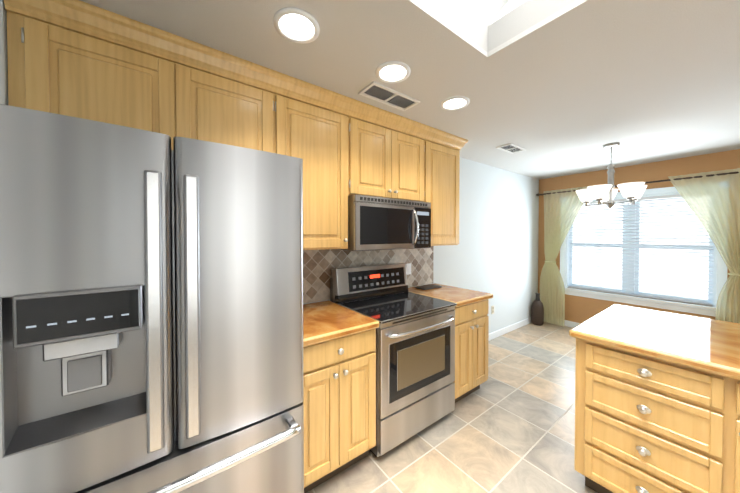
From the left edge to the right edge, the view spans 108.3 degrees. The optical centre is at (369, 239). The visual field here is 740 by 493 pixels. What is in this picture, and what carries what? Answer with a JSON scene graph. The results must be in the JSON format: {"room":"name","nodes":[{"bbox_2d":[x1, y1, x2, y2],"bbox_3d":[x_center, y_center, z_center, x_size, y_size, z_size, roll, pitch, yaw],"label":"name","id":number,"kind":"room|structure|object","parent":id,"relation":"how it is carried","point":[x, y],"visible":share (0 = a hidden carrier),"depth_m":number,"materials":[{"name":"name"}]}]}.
{"room":"kitchen","nodes":[
{"label":"kitchen","id":0,"kind":"room"},
{"bbox_2d":[0,0,7,104],"bbox_3d":[-0.153,0.256,-0.772,0.150,2.400,5.030,-1,1,-36],"label":"wall","id":1,"kind":"structure","parent":0,"point":[3,63],"depth_m":1.00,"materials":[{"name":"white paint"}]},
{"bbox_2d":[4,0,279,153],"bbox_3d":[-1.072,-0.674,1.439,0.995,0.599,0.351,-1,1,-36],"label":"upper cabinet","id":2,"kind":"object","parent":1,"relation":"attached to","point":[79,59],"depth_m":1.21,"materials":[{"name":"brown wood"}]},
{"bbox_2d":[80,0,739,179],"bbox_3d":[2.099,-1.293,0.956,5.850,0.650,5.180,-1,1,-36],"label":"ceiling","id":3,"kind":"structure","parent":0,"point":[556,88],"depth_m":1.48,"materials":[{"name":"white paint"}]},
{"bbox_2d":[273,7,319,43],"bbox_3d":[-0.333,-0.966,1.220,0.204,0.010,0.204,-1,1,-36],"label":"recessed light","id":4,"kind":"object","parent":3,"relation":"in","point":[296,25],"visible":1,"depth_m":1.21,"materials":[{"name":"white glass"}]},
{"bbox_2d":[358,81,419,110],"bbox_3d":[0.141,-0.974,1.842,0.420,0.012,0.170,-1,1,-36],"label":"ceiling vent","id":5,"kind":"object","parent":3,"relation":"in","point":[378,92],"visible":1,"depth_m":1.83,"materials":[{"name":"white metal"}]},
{"bbox_2d":[375,61,410,82],"bbox_3d":[0.134,-0.971,1.564,0.204,0.010,0.204,-1,1,-36],"label":"recessed light","id":6,"kind":"object","parent":3,"relation":"in","point":[392,72],"visible":1,"depth_m":1.55,"materials":[{"name":"white glass"}]},
{"bbox_2d":[440,96,469,109],"bbox_3d":[0.611,-0.976,1.927,0.204,0.010,0.204,-1,1,-36],"label":"recessed light","id":7,"kind":"object","parent":3,"relation":"in","point":[455,103],"visible":1,"depth_m":1.92,"materials":[{"name":"white glass"}]},
{"bbox_2d":[496,143,525,153],"bbox_3d":[1.542,-0.989,2.923,0.340,0.012,0.160,-1,1,-36],"label":"ceiling vent","id":8,"kind":"object","parent":3,"relation":"in","point":[511,148],"visible":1,"depth_m":2.91,"materials":[{"name":"white metal"}]},
{"bbox_2d":[576,142,646,208],"bbox_3d":[2.521,-0.659,2.822,0.580,0.670,0.569,-1,1,-36],"label":"chandelier","id":9,"kind":"object","parent":3,"relation":"hanging from","point":[631,192],"visible":1,"depth_m":2.74,"materials":[{"name":"white glass"}]},
{"bbox_2d":[305,157,538,333],"bbox_3d":[0.608,0.203,3.003,5.850,2.400,0.150,-1,1,-36],"label":"wall","id":10,"kind":"structure","parent":0,"point":[494,251],"depth_m":3.77,"materials":[{"name":"white paint"}]},
{"bbox_2d":[276,72,359,249],"bbox_3d":[-0.432,-0.456,1.913,0.594,1.048,0.351,-1,1,-36],"label":"upper cabinet","id":11,"kind":"object","parent":10,"relation":"attached to","point":[320,127],"depth_m":1.78,"materials":[{"name":"brown wood"}]},
{"bbox_2d":[303,246,433,303],"bbox_3d":[-0.048,0.273,2.423,1.865,0.444,0.008,-1,1,-36],"label":"tile backsplash","id":12,"kind":"structure","parent":10,"relation":"attached to","point":[318,265],"depth_m":2.32,"materials":[{"name":"beige tile"}]},
{"bbox_2d":[406,263,410,274],"bbox_3d":[0.398,0.304,2.741,0.070,0.115,0.008,-1,1,-36],"label":"outlet","id":13,"kind":"object","parent":12,"relation":"attached to","point":[408,268],"visible":0.81,"depth_m":2.74,"materials":[{"name":"white plastic"}]},
{"bbox_2d":[360,104,427,201],"bbox_3d":[0.067,-0.654,2.278,0.789,0.663,0.351,-1,1,-36],"label":"upper cabinet","id":14,"kind":"object","parent":10,"relation":"attached to","point":[393,149],"depth_m":2.14,"materials":[{"name":"brown wood"}]},
{"bbox_2d":[334,194,430,250],"bbox_3d":[0.109,-0.119,2.229,0.782,0.396,0.474,-1,1,-36],"label":"over-the-range microwave","id":15,"kind":"object","parent":14,"relation":"attached to","point":[378,223],"visible":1,"depth_m":2.02,"materials":[{"name":"silver metal"}]},
{"bbox_2d":[428,128,463,245],"bbox_3d":[0.563,-0.466,2.645,0.584,1.048,0.351,-1,1,-36],"label":"upper cabinet","id":16,"kind":"object","parent":10,"relation":"attached to","point":[444,148],"depth_m":2.53,"materials":[{"name":"brown wood"}]},
{"bbox_2d":[307,322,596,492],"bbox_3d":[2.099,1.481,0.995,5.850,0.100,5.180,-1,1,-36],"label":"floor","id":17,"kind":"structure","parent":0,"point":[508,426],"depth_m":1.90,"materials":[{"name":"tile"}]},
{"bbox_2d":[0,104,303,492],"bbox_3d":[-0.867,0.541,1.186,0.909,1.775,0.946,-1,1,-36],"label":"fridge","id":18,"kind":"object","parent":17,"relation":"on","point":[151,311],"visible":1,"depth_m":0.82,"materials":[{"name":"silver metal"}]},
{"bbox_2d":[303,300,378,492],"bbox_3d":[-0.359,0.963,1.770,0.554,0.915,0.683,-1,1,-36],"label":"base cabinet","id":19,"kind":"object","parent":17,"relation":"on","point":[339,368],"visible":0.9,"depth_m":1.53,"materials":[{"name":"brown wood"}]},
{"bbox_2d":[330,263,456,457],"bbox_3d":[0.197,0.825,2.127,0.762,1.182,0.737,-1,1,-36],"label":"range","id":20,"kind":"object","parent":17,"relation":"on","point":[415,362],"visible":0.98,"depth_m":1.91,"materials":[{"name":"silver metal"}]},
{"bbox_2d":[408,283,492,402],"bbox_3d":[0.707,0.952,2.554,0.556,0.915,0.683,-1,1,-36],"label":"base cabinet","id":21,"kind":"object","parent":17,"relation":"on","point":[471,309],"visible":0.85,"depth_m":2.31,"materials":[{"name":"brown wood"}]},
{"bbox_2d":[415,284,441,289],"bbox_3d":[0.592,0.484,2.716,0.260,0.015,0.140,-1,1,-36],"label":"tray","id":22,"kind":"object","parent":21,"relation":"on","point":[427,287],"visible":0.98,"depth_m":2.69,"materials":[{"name":"grey plastic"}]},
{"bbox_2d":[531,293,543,325],"bbox_3d":[2.728,1.132,4.353,0.180,0.505,0.180,-1,1,-36],"label":"floor vase","id":23,"kind":"object","parent":17,"relation":"on","point":[537,312],"visible":1,"depth_m":4.29,"materials":[{"name":"ceramic"}]},
{"bbox_2d":[569,304,739,492],"bbox_3d":[2.094,0.974,1.007,0.975,0.915,1.976,-1,1,-36],"label":"kitchen island","id":24,"kind":"object","parent":17,"relation":"on","point":[657,401],"visible":1,"depth_m":1.30,"materials":[{"name":"brown wood"}]},
{"bbox_2d":[488,317,531,340],"bbox_3d":[1.786,1.345,3.781,2.670,0.095,0.018,-1,1,-36],"label":"baseboard","id":25,"kind":"structure","parent":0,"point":[507,329],"depth_m":3.98,"materials":[{"name":"white wood"}]},
{"bbox_2d":[538,149,739,322],"bbox_3d":[4.394,0.208,2.666,0.150,2.400,4.880,-1,1,-36],"label":"wall","id":26,"kind":"structure","parent":0,"point":[579,309],"depth_m":3.73,"materials":[{"name":"orange paint"}]},
{"bbox_2d":[564,320,580,327],"bbox_3d":[4.328,1.361,2.634,0.014,0.095,4.880,-1,1,-36],"label":"baseboard","id":27,"kind":"structure","parent":26,"relation":"attached to","point":[567,323],"depth_m":4.21,"materials":[{"name":"white wood"}]},
{"bbox_2d":[536,168,739,326],"bbox_3d":[3.513,0.300,3.614,0.146,2.160,2.310,-1,1,-36],"label":"curtains","id":28,"kind":"object","parent":26,"relation":"attached to","point":[712,199],"visible":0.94,"depth_m":3.10,"materials":[{"name":"beige fabric"}]},
{"bbox_2d":[560,187,726,316],"bbox_3d":[3.605,0.111,3.704,0.190,1.545,1.660,-1,1,-36],"label":"window","id":29,"kind":"structure","parent":26,"relation":"in","point":[641,280],"depth_m":3.61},
{"bbox_2d":[568,194,713,305],"bbox_3d":[3.599,0.102,3.700,0.049,1.337,1.422,-1,1,-36],"label":"window blinds","id":30,"kind":"object","parent":29,"relation":"attached to","point":[657,198],"visible":0.73,"depth_m":3.58,"materials":[{"name":"white plastic"}]}
]}

